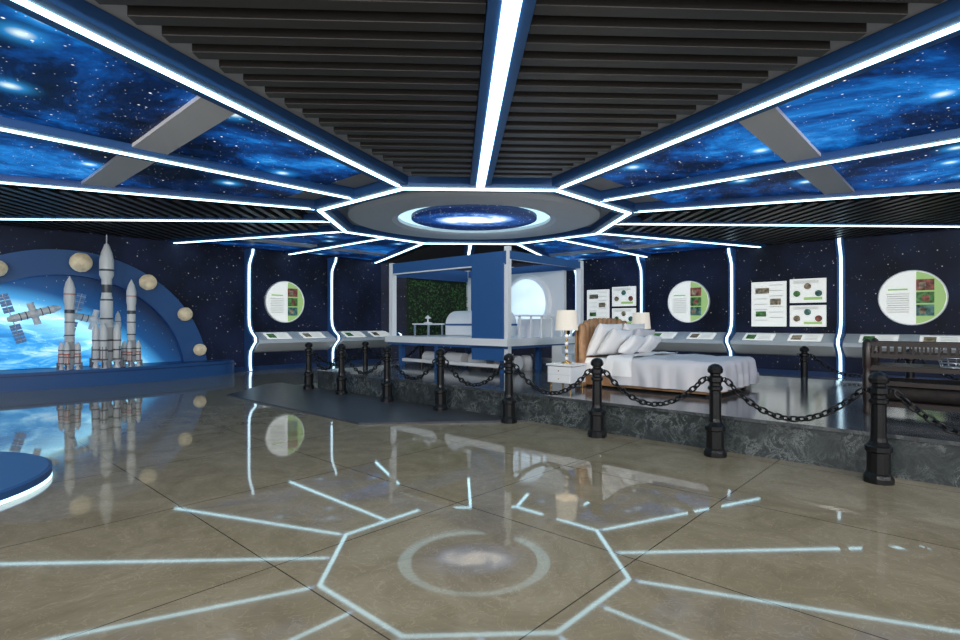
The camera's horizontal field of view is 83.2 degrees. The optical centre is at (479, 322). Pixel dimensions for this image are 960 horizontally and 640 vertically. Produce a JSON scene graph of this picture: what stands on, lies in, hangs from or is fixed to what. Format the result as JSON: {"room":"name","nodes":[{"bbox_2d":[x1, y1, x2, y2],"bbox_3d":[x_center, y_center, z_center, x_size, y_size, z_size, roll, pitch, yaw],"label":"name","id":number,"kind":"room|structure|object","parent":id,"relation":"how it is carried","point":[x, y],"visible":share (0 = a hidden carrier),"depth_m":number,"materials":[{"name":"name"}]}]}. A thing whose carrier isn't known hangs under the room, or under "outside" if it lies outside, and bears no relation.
{"room":"museum","nodes":[
{"label":"museum","id":0,"kind":"room"},
{"bbox_2d":[0,225,380,369],"bbox_3d":[-9.114,-0.480,16.538,0.200,4.560,14.863,0,0,43],"label":"wall","id":1,"kind":"structure","parent":0,"point":[207,279],"depth_m":17.61,"materials":[{"name":"blue paint"}]},
{"bbox_2d":[244,249,258,370],"bbox_3d":[-7.468,-0.410,17.687,0.610,3.980,0.200,0,0,43],"label":"rib","id":2,"kind":"object","parent":1,"relation":"attached to","point":[250,337],"visible":1,"depth_m":17.76,"materials":[{"name":"blue paint"}]},
{"bbox_2d":[264,281,304,322],"bbox_3d":[-6.783,-0.720,18.823,0.081,1.450,1.450,0,0,43],"label":"information panel","id":3,"kind":"object","parent":1,"relation":"attached to","point":[284,302],"visible":1,"depth_m":18.79,"materials":[{"name":"white plastic"}]},
{"bbox_2d":[234,359,379,371],"bbox_3d":[-9.025,1.530,16.457,0.040,0.140,14.864,0,0,43],"label":"baseboard","id":4,"kind":"structure","parent":1,"relation":"attached to","point":[268,367],"depth_m":19.03,"materials":[{"name":"blue paint"}]},
{"bbox_2d":[253,330,390,352],"bbox_3d":[-5.435,0.660,19.893,0.600,0.680,5.780,0,0,43],"label":"display shelf","id":5,"kind":"object","parent":1,"relation":"attached to","point":[321,340],"depth_m":19.28,"materials":[{"name":"white plastic"}]},
{"bbox_2d":[328,257,340,364],"bbox_3d":[-5.371,-0.410,19.970,0.610,3.980,0.200,0,0,43],"label":"rib","id":6,"kind":"object","parent":1,"relation":"attached to","point":[332,262],"visible":0.84,"depth_m":20.04,"materials":[{"name":"blue paint"}]},
{"bbox_2d":[381,260,551,358],"bbox_3d":[-0.325,-0.480,22.200,7.390,4.560,0.200,0,0,-2],"label":"wall","id":7,"kind":"structure","parent":0,"point":[401,282],"depth_m":21.98,"materials":[{"name":"paint"}]},
{"bbox_2d":[381,358,551,361],"bbox_3d":[-0.320,1.530,22.081,7.390,0.140,0.040,0,0,-2],"label":"baseboard","id":8,"kind":"structure","parent":7,"relation":"attached to","point":[415,358],"depth_m":22.00,"materials":[{"name":"blue paint"}]},
{"bbox_2d":[0,362,959,639],"bbox_3d":[0.229,1.700,9.339,28.593,0.200,25.836,0,0,0],"label":"floor","id":9,"kind":"structure","parent":0,"point":[179,509],"depth_m":4.16,"materials":[{"name":"tile"}]},
{"bbox_2d":[0,451,51,504],"bbox_3d":[-5.600,1.535,4.780,2.860,0.130,2.860,0,0,0],"label":"stage","id":10,"kind":"object","parent":9,"relation":"on","point":[21,474],"visible":1,"depth_m":5.30,"materials":[{"name":"blue paint"}]},
{"bbox_2d":[56,276,82,369],"bbox_3d":[-10.305,0.004,13.585,0.401,2.350,0.401,0,0,25],"label":"model rocket","id":11,"kind":"object","parent":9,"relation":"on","point":[69,353],"visible":1,"depth_m":13.51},
{"bbox_2d":[0,249,207,369],"bbox_3d":[-10.870,-0.365,14.213,0.280,3.070,7.000,0,0,43],"label":"wall mural","id":12,"kind":"object","parent":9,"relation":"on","point":[40,276],"visible":0.82,"depth_m":14.30,"materials":[{"name":"blue paint"}]},
{"bbox_2d":[0,261,7,275],"bbox_3d":[-11.558,-1.298,12.946,0.400,0.403,0.403,0,0,43],"label":"moon","id":13,"kind":"object","parent":12,"relation":"attached to","point":[3,267],"visible":1,"depth_m":12.93,"materials":[{"name":"beige"}]},
{"bbox_2d":[0,293,60,343],"bbox_3d":[-11.264,-0.094,13.509,0.570,1.241,1.244,0,0,43],"label":"model","id":14,"kind":"object","parent":12,"relation":"attached to","point":[33,313],"visible":1,"depth_m":13.26},
{"bbox_2d":[69,253,92,271],"bbox_3d":[-10.413,-1.569,14.118,0.500,0.508,0.510,0,0,43],"label":"moon","id":15,"kind":"object","parent":12,"relation":"attached to","point":[80,262],"visible":1,"depth_m":13.96,"materials":[{"name":"beige"}]},
{"bbox_2d":[75,293,114,330],"bbox_3d":[-10.415,-0.176,14.437,0.566,1.207,1.187,0,0,43],"label":"model","id":16,"kind":"object","parent":12,"relation":"attached to","point":[94,318],"visible":0.66,"depth_m":14.19},
{"bbox_2d":[139,274,156,289],"bbox_3d":[-9.383,-1.139,15.289,0.446,0.447,0.448,0,0,43],"label":"moon","id":17,"kind":"object","parent":12,"relation":"attached to","point":[147,282],"visible":1,"depth_m":15.14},
{"bbox_2d":[177,307,192,320],"bbox_3d":[-8.732,-0.250,16.025,0.403,0.400,0.402,0,0,43],"label":"moon","id":18,"kind":"object","parent":12,"relation":"attached to","point":[185,314],"visible":1,"depth_m":15.89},
{"bbox_2d":[193,344,206,355],"bbox_3d":[-8.461,0.820,16.344,0.364,0.360,0.361,0,0,43],"label":"moon","id":19,"kind":"object","parent":12,"relation":"attached to","point":[199,349],"visible":1,"depth_m":16.23,"materials":[{"name":"beige"}]},
{"bbox_2d":[89,234,123,368],"bbox_3d":[-9.763,-0.571,14.146,0.549,3.500,0.549,0,0,25],"label":"model rocket","id":20,"kind":"object","parent":9,"relation":"on","point":[106,347],"visible":1,"depth_m":14.04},
{"bbox_2d":[113,311,120,364],"bbox_3d":[-9.821,0.429,14.675,0.339,1.500,0.151,0,0,25],"label":"model rocket","id":21,"kind":"object","parent":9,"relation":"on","point":[117,316],"visible":0.15,"depth_m":14.64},
{"bbox_2d":[0,359,234,392],"bbox_3d":[-10.459,1.390,13.835,1.397,0.420,8.652,0,0,43],"label":"plinth","id":22,"kind":"object","parent":9,"relation":"on","point":[41,378],"visible":1,"depth_m":13.87,"materials":[{"name":"blue paint"}]},
{"bbox_2d":[122,279,142,366],"bbox_3d":[-9.422,0.004,14.621,0.383,2.350,0.383,0,0,25],"label":"model rocket","id":23,"kind":"object","parent":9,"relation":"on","point":[131,350],"visible":0.98,"depth_m":14.54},
{"bbox_2d":[362,341,368,366],"bbox_3d":[-3.073,1.045,14.507,0.251,1.110,0.251,0,0,-2],"label":"bollard","id":24,"kind":"object","parent":9,"relation":"on","point":[365,344],"visible":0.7,"depth_m":14.45,"materials":[{"name":"black metal"}]},
{"bbox_2d":[312,347,362,365],"bbox_3d":[-3.569,0.874,13.672,0.067,0.435,1.728,0,0,31],"label":"chain","id":25,"kind":"object","parent":24,"relation":"attached to","point":[313,351],"visible":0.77,"depth_m":13.40,"materials":[{"name":"black metal"}]},
{"bbox_2d":[369,345,418,360],"bbox_3d":[-2.397,0.875,15.244,0.067,0.434,1.784,0,0,43],"label":"chain","id":26,"kind":"object","parent":24,"relation":"attached to","point":[373,351],"visible":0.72,"depth_m":15.29,"materials":[{"name":"black metal"}]},
{"bbox_2d":[227,382,526,424],"bbox_3d":[-2.888,1.585,10.718,8.100,0.030,1.970,0,0,43],"label":"floor mat","id":27,"kind":"object","parent":9,"relation":"on","point":[358,409],"visible":1,"depth_m":9.95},
{"bbox_2d":[303,342,313,388],"bbox_3d":[-4.064,1.015,12.838,0.251,1.110,0.251,0,0,-2],"label":"bollard","id":28,"kind":"object","parent":27,"relation":"on","point":[308,375],"visible":0.96,"depth_m":12.77,"materials":[{"name":"black metal"}]},
{"bbox_2d":[335,344,347,394],"bbox_3d":[-3.048,1.015,11.904,0.251,1.110,0.251,0,0,-2],"label":"bollard","id":29,"kind":"object","parent":27,"relation":"on","point":[341,379],"visible":1,"depth_m":11.84,"materials":[{"name":"black metal"}]},
{"bbox_2d":[311,351,337,369],"bbox_3d":[-3.556,0.876,12.371,1.169,0.432,0.067,0,0,43],"label":"chain","id":30,"kind":"object","parent":29,"relation":"attached to","point":[332,365],"visible":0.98,"depth_m":12.38,"materials":[{"name":"black metal"}]},
{"bbox_2d":[381,346,393,401],"bbox_3d":[-1.855,1.015,10.808,0.251,1.110,0.251,0,0,-2],"label":"bollard","id":31,"kind":"object","parent":27,"relation":"on","point":[387,384],"visible":0.99,"depth_m":10.74,"materials":[{"name":"black metal"}]},
{"bbox_2d":[343,353,383,374],"bbox_3d":[-2.451,0.875,11.356,1.408,0.434,0.067,0,0,43],"label":"chain","id":32,"kind":"object","parent":31,"relation":"attached to","point":[352,364],"visible":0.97,"depth_m":11.34,"materials":[{"name":"black metal"}]},
{"bbox_2d":[433,348,446,410],"bbox_3d":[-0.713,1.015,9.759,0.251,1.110,0.251,0,0,-2],"label":"bollard","id":33,"kind":"object","parent":27,"relation":"on","point":[440,391],"visible":1,"depth_m":9.69,"materials":[{"name":"black metal"}]},
{"bbox_2d":[390,356,436,379],"bbox_3d":[-1.284,0.876,10.284,1.338,0.434,0.067,0,0,43],"label":"chain","id":34,"kind":"object","parent":33,"relation":"attached to","point":[392,360],"visible":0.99,"depth_m":10.24,"materials":[{"name":"black metal"}]},
{"bbox_2d":[419,345,424,362],"bbox_3d":[-1.720,1.045,15.980,0.251,1.110,0.251,0,0,-2],"label":"bollard","id":35,"kind":"object","parent":9,"relation":"on","point":[421,348],"visible":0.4,"depth_m":15.92,"materials":[{"name":"black metal"}]},
{"bbox_2d":[501,353,516,423],"bbox_3d":[0.465,1.045,8.677,0.251,1.110,0.251,0,0,-2],"label":"bollard","id":36,"kind":"object","parent":9,"relation":"on","point":[509,402],"visible":0.99,"depth_m":8.61,"materials":[{"name":"black metal"}]},
{"bbox_2d":[444,359,503,386],"bbox_3d":[-0.124,0.875,9.218,1.389,0.434,0.067,0,0,43],"label":"chain","id":37,"kind":"object","parent":36,"relation":"attached to","point":[499,367],"visible":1,"depth_m":9.20,"materials":[{"name":"black metal"}]},
{"bbox_2d":[588,358,606,438],"bbox_3d":[1.643,1.045,7.595,0.251,1.110,0.251,0,0,-2],"label":"bollard","id":38,"kind":"object","parent":9,"relation":"on","point":[596,413],"visible":1,"depth_m":7.53,"materials":[{"name":"black metal"}]},
{"bbox_2d":[514,364,590,395],"bbox_3d":[1.054,0.875,8.136,1.389,0.434,0.067,0,0,43],"label":"chain","id":39,"kind":"object","parent":38,"relation":"attached to","point":[585,374],"visible":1,"depth_m":8.10,"materials":[{"name":"black metal"}]},
{"bbox_2d":[603,370,706,406],"bbox_3d":[2.236,0.875,7.050,1.398,0.434,0.067,0,0,43],"label":"chain","id":40,"kind":"object","parent":38,"relation":"attached to","point":[612,380],"visible":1,"depth_m":7.02,"materials":[{"name":"black metal"}]},
{"bbox_2d":[315,362,959,487],"bbox_3d":[4.345,1.375,9.390,17.330,0.450,5.780,0,0,43],"label":"platform","id":41,"kind":"object","parent":9,"relation":"on","point":[923,451],"visible":0.72,"depth_m":7.42,"materials":[{"name":"grey stone"}]},
{"bbox_2d":[385,246,583,374],"bbox_3d":[0.393,-0.265,14.053,5.120,2.830,3.180,0,0,43],"label":"bunk bed","id":42,"kind":"object","parent":41,"relation":"on","point":[513,307],"visible":0.99,"depth_m":13.96,"materials":[{"name":"white paint"}]},
{"bbox_2d":[546,362,586,388],"bbox_3d":[1.516,0.932,9.496,0.520,0.435,0.511,0,0,43],"label":"nightstand","id":43,"kind":"object","parent":41,"relation":"on","point":[558,372],"visible":0.94,"depth_m":9.33,"materials":[{"name":"white paint"}]},
{"bbox_2d":[555,310,577,363],"bbox_3d":[1.520,0.250,9.500,0.400,0.930,0.400,0,0,0],"label":"table lamp","id":44,"kind":"object","parent":43,"relation":"on","point":[566,320],"visible":1,"depth_m":9.35,"materials":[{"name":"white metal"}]},
{"bbox_2d":[575,318,758,396],"bbox_3d":[3.301,0.530,9.660,2.575,1.240,1.990,0,0,43],"label":"double bed","id":45,"kind":"object","parent":41,"relation":"on","point":[614,341],"visible":0.96,"depth_m":9.27,"materials":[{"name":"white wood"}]},
{"bbox_2d":[862,338,959,414],"bbox_3d":[5.760,0.675,6.460,1.880,0.950,0.800,0,0,43],"label":"wooden bench","id":46,"kind":"object","parent":41,"relation":"on","point":[938,396],"visible":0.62,"depth_m":6.57,"materials":[{"name":"brown wood"}]},
{"bbox_2d":[938,348,959,368],"bbox_3d":[5.500,0.408,6.300,0.272,0.242,0.272,0,0,43],"label":"wire basket","id":47,"kind":"object","parent":46,"relation":"on","point":[941,362],"visible":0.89,"depth_m":6.27,"materials":[{"name":"silver metal"}]},
{"bbox_3d":[3.456,0.933,11.616,0.520,0.435,0.511,0,0,43],"label":"nightstand","id":48,"kind":"object","parent":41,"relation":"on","visible":0},
{"bbox_2d":[632,312,650,328],"bbox_3d":[3.460,0.250,11.620,0.400,0.930,0.400,0,0,0],"label":"table lamp","id":49,"kind":"object","parent":48,"relation":"on","point":[638,317],"visible":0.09,"depth_m":11.46,"materials":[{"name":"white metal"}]},
{"bbox_2d":[703,363,727,457],"bbox_3d":[2.829,1.045,6.506,0.251,1.110,0.251,0,0,-2],"label":"bollard","id":50,"kind":"object","parent":9,"relation":"on","point":[715,429],"visible":1,"depth_m":6.44,"materials":[{"name":"black metal"}]},
{"bbox_2d":[797,346,811,378],"bbox_3d":[6.826,1.045,11.389,0.251,1.110,0.251,0,0,-2],"label":"bollard","id":51,"kind":"object","parent":9,"relation":"on","point":[804,354],"visible":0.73,"depth_m":11.33,"materials":[{"name":"black metal"}]},
{"bbox_2d":[810,354,901,376],"bbox_3d":[7.470,0.874,10.797,1.538,0.435,0.067,0,0,43],"label":"chain","id":52,"kind":"object","parent":51,"relation":"attached to","point":[814,357],"visible":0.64,"depth_m":10.96,"materials":[{"name":"black metal"}]},
{"bbox_2d":[861,371,895,485],"bbox_3d":[4.000,1.045,5.430,0.251,1.110,0.251,0,0,-2],"label":"bollard","id":53,"kind":"object","parent":9,"relation":"on","point":[878,449],"visible":1,"depth_m":5.37,"materials":[{"name":"black metal"}]},
{"bbox_2d":[724,378,865,421],"bbox_3d":[3.414,0.875,5.968,1.379,0.434,0.067,0,0,43],"label":"chain","id":54,"kind":"object","parent":53,"relation":"attached to","point":[843,403],"visible":1,"depth_m":5.90,"materials":[{"name":"black metal"}]},
{"bbox_2d":[901,349,919,377],"bbox_3d":[8.115,1.045,10.205,0.251,1.110,0.251,0,0,-2],"label":"bollard","id":55,"kind":"object","parent":9,"relation":"on","point":[908,361],"visible":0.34,"depth_m":10.15,"materials":[{"name":"black metal"}]},
{"bbox_2d":[917,359,959,380],"bbox_3d":[8.777,0.875,9.596,1.586,0.434,0.067,0,0,43],"label":"chain","id":56,"kind":"object","parent":55,"relation":"attached to","point":[923,361],"visible":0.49,"depth_m":9.84,"materials":[{"name":"black metal"}]},
{"bbox_3d":[5.193,1.045,4.334,0.286,1.110,0.260,0,0,43],"label":"bollard","id":57,"kind":"object","parent":9,"relation":"on","visible":0},
{"bbox_2d":[892,389,959,436],"bbox_3d":[4.596,0.875,4.882,1.408,0.434,0.067,0,0,43],"label":"chain","id":58,"kind":"object","parent":57,"relation":"attached to","point":[917,410],"visible":1,"depth_m":5.17,"materials":[{"name":"black metal"}]},
{"bbox_2d":[85,0,947,227],"bbox_3d":[0.229,-2.660,9.339,28.593,0.200,25.836,0,0,0],"label":"ceiling","id":59,"kind":"structure","parent":0,"point":[119,11],"depth_m":6.18,"materials":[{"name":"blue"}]},
{"bbox_2d":[0,3,196,180],"bbox_3d":[-6.364,-2.525,6.225,8.838,0.050,4.000,0,0,43],"label":"panel","id":60,"kind":"object","parent":59,"relation":"attached to","point":[49,76],"visible":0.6,"depth_m":5.98,"materials":[{"name":"blue"}]},
{"bbox_2d":[0,174,313,209],"bbox_3d":[-8.657,-2.470,9.010,10.466,0.170,5.184,0,0,0],"label":"beam","id":61,"kind":"structure","parent":59,"relation":"attached to","point":[289,203],"depth_m":10.14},
{"bbox_2d":[81,96,234,186],"bbox_3d":[-7.136,-2.502,5.513,8.697,0.105,8.558,0,0,0],"label":"rail","id":62,"kind":"object","parent":59,"relation":"attached to","point":[199,115],"depth_m":7.16,"materials":[{"name":"grey metal"}]},
{"bbox_2d":[0,184,321,239],"bbox_3d":[-9.028,-2.487,11.525,10.078,0.135,8.826,0,0,0],"label":"louver panel","id":63,"kind":"object","parent":59,"relation":"attached to","point":[24,201],"depth_m":12.05,"materials":[{"name":"black metal"}]},
{"bbox_2d":[0,213,329,222],"bbox_3d":[-8.225,-2.470,12.657,9.332,0.170,0.756,0,0,0],"label":"beam","id":64,"kind":"structure","parent":59,"relation":"attached to","point":[310,217],"depth_m":12.61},
{"bbox_2d":[0,116,353,198],"bbox_3d":[-7.936,-2.470,4.380,11.217,0.170,12.431,0,0,0],"label":"beam","id":65,"kind":"structure","parent":59,"relation":"attached to","point":[11,126],"depth_m":7.96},
{"bbox_2d":[0,0,407,186],"bbox_3d":[-3.760,-2.470,3.154,5.036,0.170,12.857,0,0,0],"label":"beam","id":66,"kind":"structure","parent":59,"relation":"attached to","point":[81,20],"depth_m":5.29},
{"bbox_2d":[118,114,360,198],"bbox_3d":[-3.827,-2.525,8.986,5.152,0.050,2.600,0,0,43],"label":"panel","id":67,"kind":"object","parent":59,"relation":"attached to","point":[237,140],"visible":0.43,"depth_m":8.55,"materials":[{"name":"blue"}]},
{"bbox_2d":[168,225,342,243],"bbox_3d":[-6.440,-2.470,15.276,5.765,0.170,2.348,0,0,0],"label":"beam","id":68,"kind":"structure","parent":59,"relation":"attached to","point":[327,229],"depth_m":15.08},
{"bbox_2d":[203,240,378,259],"bbox_3d":[-6.069,-2.525,18.447,1.702,0.050,6.935,0,0,43],"label":"panel","id":69,"kind":"object","parent":59,"relation":"attached to","point":[242,243],"visible":0.43,"depth_m":18.25,"materials":[{"name":"blue plastic"}]},
{"bbox_2d":[244,238,386,255],"bbox_3d":[-5.340,-2.502,17.787,3.983,0.105,4.280,0,0,0],"label":"rail","id":70,"kind":"object","parent":59,"relation":"attached to","point":[254,240],"depth_m":17.26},
{"bbox_2d":[285,236,384,254],"bbox_3d":[-4.681,-2.470,17.171,4.274,0.170,3.967,0,0,0],"label":"beam","id":71,"kind":"structure","parent":59,"relation":"attached to","point":[365,239],"depth_m":16.85,"materials":[{"name":"white plastic"}]},
{"bbox_2d":[262,233,409,252],"bbox_3d":[-4.154,-2.525,16.687,2.600,0.050,5.152,0,0,43],"label":"panel","id":72,"kind":"object","parent":59,"relation":"attached to","point":[383,246],"visible":0.5,"depth_m":16.68,"materials":[{"name":"blue"}]},
{"bbox_2d":[371,242,426,262],"bbox_3d":[-2.936,-2.470,19.082,2.795,0.170,5.598,0,0,0],"label":"beam","id":73,"kind":"structure","parent":59,"relation":"attached to","point":[410,246],"depth_m":18.52,"materials":[{"name":"white plastic"}]},
{"bbox_2d":[387,244,537,263],"bbox_3d":[-0.526,-2.487,19.540,6.533,0.135,5.381,0,0,0],"label":"louver panel","id":74,"kind":"object","parent":59,"relation":"attached to","point":[429,251],"depth_m":18.68,"materials":[{"name":"black metal"}]},
{"bbox_2d":[463,244,475,254],"bbox_3d":[-0.406,-2.470,19.259,0.600,0.170,5.680,0,0,0],"label":"beam","id":75,"kind":"structure","parent":59,"relation":"attached to","point":[469,249],"depth_m":17.76,"materials":[{"name":"white plastic"}]},
{"bbox_2d":[348,191,599,239],"bbox_3d":[-0.140,-2.485,13.000,5.900,0.140,5.900,0,0,-2],"label":"medallion","id":76,"kind":"object","parent":59,"relation":"attached to","point":[440,215],"visible":0.97,"depth_m":12.31,"materials":[{"name":"white"}]},
{"bbox_2d":[310,176,638,244],"bbox_3d":[-0.140,-2.460,13.000,7.157,0.190,7.157,0,0,0],"label":"frame","id":77,"kind":"object","parent":59,"relation":"attached to","point":[326,207],"depth_m":10.74,"materials":[{"name":"metal"}]},
{"bbox_2d":[470,0,535,186],"bbox_3d":[0.272,-2.470,3.294,0.893,0.170,12.574,0,0,0],"label":"beam","id":78,"kind":"structure","parent":59,"relation":"attached to","point":[507,23],"depth_m":5.23,"materials":[{"name":"white plastic"}]},
{"bbox_2d":[95,0,943,177],"bbox_3d":[0.538,-2.487,2.953,12.244,0.135,12.396,0,0,0],"label":"louver panel","id":79,"kind":"object","parent":59,"relation":"attached to","point":[397,78],"depth_m":5.01,"materials":[{"name":"black metal"}]},
{"bbox_2d":[514,243,555,257],"bbox_3d":[2.190,-2.470,19.337,2.456,0.170,5.840,0,0,0],"label":"beam","id":80,"kind":"structure","parent":59,"relation":"attached to","point":[530,248],"depth_m":17.91,"materials":[{"name":"white plastic"}]},
{"bbox_2d":[530,235,668,253],"bbox_3d":[3.547,-2.525,17.014,5.152,0.050,2.600,0,0,43],"label":"panel","id":81,"kind":"object","parent":59,"relation":"attached to","point":[551,247],"visible":0.46,"depth_m":17.10,"materials":[{"name":"blue"}]},
{"bbox_2d":[555,238,650,256],"bbox_3d":[4.129,-2.470,17.648,4.163,0.170,4.487,0,0,0],"label":"beam","id":82,"kind":"structure","parent":59,"relation":"attached to","point":[577,241],"depth_m":17.29,"materials":[{"name":"white plastic"}]},
{"bbox_2d":[556,243,730,260],"bbox_3d":[5.405,-2.525,19.036,7.175,0.050,1.992,0,0,43],"label":"panel","id":83,"kind":"object","parent":59,"relation":"attached to","point":[689,246],"visible":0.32,"depth_m":18.76,"materials":[{"name":"blue"}]},
{"bbox_2d":[601,228,765,247],"bbox_3d":[6.085,-2.470,15.862,5.883,0.170,2.928,0,0,0],"label":"beam","id":84,"kind":"structure","parent":59,"relation":"attached to","point":[620,232],"depth_m":15.62,"materials":[{"name":"white plastic"}]},
{"bbox_2d":[600,122,820,202],"bbox_3d":[3.874,-2.525,9.313,2.600,0.050,5.152,0,0,43],"label":"panel","id":85,"kind":"object","parent":59,"relation":"attached to","point":[733,146],"visible":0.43,"depth_m":8.78,"materials":[{"name":"blue"}]},
{"bbox_2d":[552,0,959,188],"bbox_3d":[4.306,-2.470,3.502,6.096,0.170,12.430,0,0,0],"label":"beam","id":86,"kind":"structure","parent":59,"relation":"attached to","point":[937,24],"depth_m":5.54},
{"bbox_2d":[600,128,959,201],"bbox_3d":[8.358,-2.470,5.082,12.188,0.170,11.460,0,0,0],"label":"beam","id":87,"kind":"structure","parent":59,"relation":"attached to","point":[947,137],"depth_m":8.32,"materials":[{"name":"metal"}]},
{"bbox_2d":[615,216,959,227],"bbox_3d":[8.158,-2.470,13.344,9.756,0.170,0.758,0,0,0],"label":"beam","id":88,"kind":"structure","parent":59,"relation":"attached to","point":[634,220],"depth_m":13.24,"materials":[{"name":"white plastic"}]},
{"bbox_2d":[621,192,959,244],"bbox_3d":[8.891,-2.487,12.578,10.363,0.135,8.556,0,0,0],"label":"louver panel","id":89,"kind":"object","parent":59,"relation":"attached to","point":[936,208],"depth_m":12.58,"materials":[{"name":"black metal"}]},
{"bbox_2d":[739,107,853,194],"bbox_3d":[7.347,-2.502,6.004,8.558,0.105,8.697,0,0,0],"label":"panel","id":90,"kind":"object","parent":59,"relation":"attached to","point":[772,127],"depth_m":7.48,"materials":[{"name":"grey metal"}]},
{"bbox_2d":[635,182,959,212],"bbox_3d":[8.690,-2.470,9.752,10.824,0.170,4.293,0,0,0],"label":"beam","id":91,"kind":"structure","parent":59,"relation":"attached to","point":[656,206],"depth_m":10.56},
{"bbox_2d":[778,35,959,189],"bbox_3d":[6.635,-2.525,6.776,4.000,0.050,8.838,0,0,43],"label":"panel","id":92,"kind":"object","parent":59,"relation":"attached to","point":[917,93],"visible":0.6,"depth_m":6.56,"materials":[{"name":"blue"}]},
{"bbox_2d":[549,241,691,256],"bbox_3d":[4.647,-2.502,18.200,4.280,0.105,3.983,0,0,0],"label":"rail","id":93,"kind":"object","parent":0,"point":[670,242],"depth_m":17.72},
{"bbox_2d":[566,229,959,378],"bbox_3d":[8.698,-0.480,17.500,14.284,4.560,0.200,0,0,43],"label":"wall","id":94,"kind":"structure","parent":0,"point":[870,260],"depth_m":16.47,"materials":[{"name":"blue paint"}]},
{"bbox_2d":[568,270,575,335],"bbox_3d":[3.732,-0.410,21.489,0.200,3.980,0.610,0,0,43],"label":"rib","id":95,"kind":"object","parent":94,"relation":"attached to","point":[574,271],"visible":0.09,"depth_m":21.64,"materials":[{"name":"blue paint"}]},
{"bbox_2d":[587,289,608,319],"bbox_3d":[4.596,-0.615,21.069,0.960,1.330,0.061,0,0,43],"label":"information board","id":96,"kind":"object","parent":94,"relation":"attached to","point":[597,300],"visible":0.94,"depth_m":21.04,"materials":[{"name":"white paper"}]},
{"bbox_2d":[612,286,635,305],"bbox_3d":[5.405,-0.985,20.324,0.960,0.730,0.062,0,0,43],"label":"information board","id":97,"kind":"object","parent":94,"relation":"attached to","point":[621,296],"visible":1,"depth_m":20.29,"materials":[{"name":"white paper"}]},
{"bbox_2d":[612,308,635,323],"bbox_3d":[5.405,-0.220,20.324,0.960,0.640,0.062,0,0,43],"label":"information board","id":98,"kind":"object","parent":94,"relation":"attached to","point":[625,314],"visible":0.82,"depth_m":20.29,"materials":[{"name":"white paper"}]},
{"bbox_2d":[635,256,644,352],"bbox_3d":[5.765,-0.410,19.622,0.200,3.980,0.610,0,0,43],"label":"rib","id":99,"kind":"object","parent":94,"relation":"attached to","point":[640,261],"visible":0.34,"depth_m":19.73,"materials":[{"name":"blue paint"}]},
{"bbox_2d":[668,281,709,322],"bbox_3d":[7.189,-0.720,18.673,1.450,1.450,0.081,0,0,43],"label":"information panel","id":100,"kind":"object","parent":94,"relation":"attached to","point":[688,301],"visible":1,"depth_m":18.65,"materials":[{"name":"white plastic"}]},
{"bbox_2d":[724,248,735,355],"bbox_3d":[8.078,-0.410,17.497,0.200,3.980,0.610,0,0,43],"label":"rib","id":101,"kind":"object","parent":94,"relation":"attached to","point":[730,252],"visible":0.77,"depth_m":17.59,"materials":[{"name":"blue paint"}]},
{"bbox_2d":[751,281,786,326],"bbox_3d":[9.055,-0.580,16.972,0.990,1.400,0.061,0,0,43],"label":"information board","id":102,"kind":"object","parent":94,"relation":"attached to","point":[768,299],"visible":1,"depth_m":16.94,"materials":[{"name":"white paper"}]},
{"bbox_2d":[653,331,959,360],"bbox_3d":[9.164,0.660,16.492,9.020,0.680,0.601,0,0,43],"label":"display shelf","id":103,"kind":"object","parent":94,"relation":"attached to","point":[819,344],"depth_m":16.41,"materials":[{"name":"white plastic"}]},
{"bbox_2d":[790,278,825,302],"bbox_3d":[9.843,-0.960,16.248,0.950,0.720,0.062,0,0,43],"label":"information board","id":104,"kind":"object","parent":94,"relation":"attached to","point":[812,290],"visible":1,"depth_m":16.22,"materials":[{"name":"white paper"}]},
{"bbox_2d":[790,305,825,326],"bbox_3d":[9.843,-0.200,16.248,0.950,0.640,0.062,0,0,43],"label":"information board","id":105,"kind":"object","parent":94,"relation":"attached to","point":[800,315],"visible":1,"depth_m":16.22,"materials":[{"name":"white paper"}]},
{"bbox_2d":[834,238,845,377],"bbox_3d":[10.287,-0.410,15.468,0.200,3.980,0.610,0,0,43],"label":"rib","id":106,"kind":"object","parent":94,"relation":"attached to","point":[840,243],"visible":0.94,"depth_m":15.57,"materials":[{"name":"blue paint"}]},
{"bbox_2d":[757,368,959,380],"bbox_3d":[8.617,1.530,17.411,14.284,0.140,0.040,0,0,43],"label":"baseboard","id":107,"kind":"structure","parent":94,"relation":"attached to","point":[768,371],"depth_m":16.15,"materials":[{"name":"blue paint"}]},
{"bbox_2d":[878,270,948,324],"bbox_3d":[11.644,-0.670,14.581,1.490,1.490,0.081,0,0,43],"label":"information panel","id":108,"kind":"object","parent":94,"relation":"attached to","point":[909,297],"visible":1,"depth_m":14.54,"materials":[{"name":"white plastic"}]}
]}

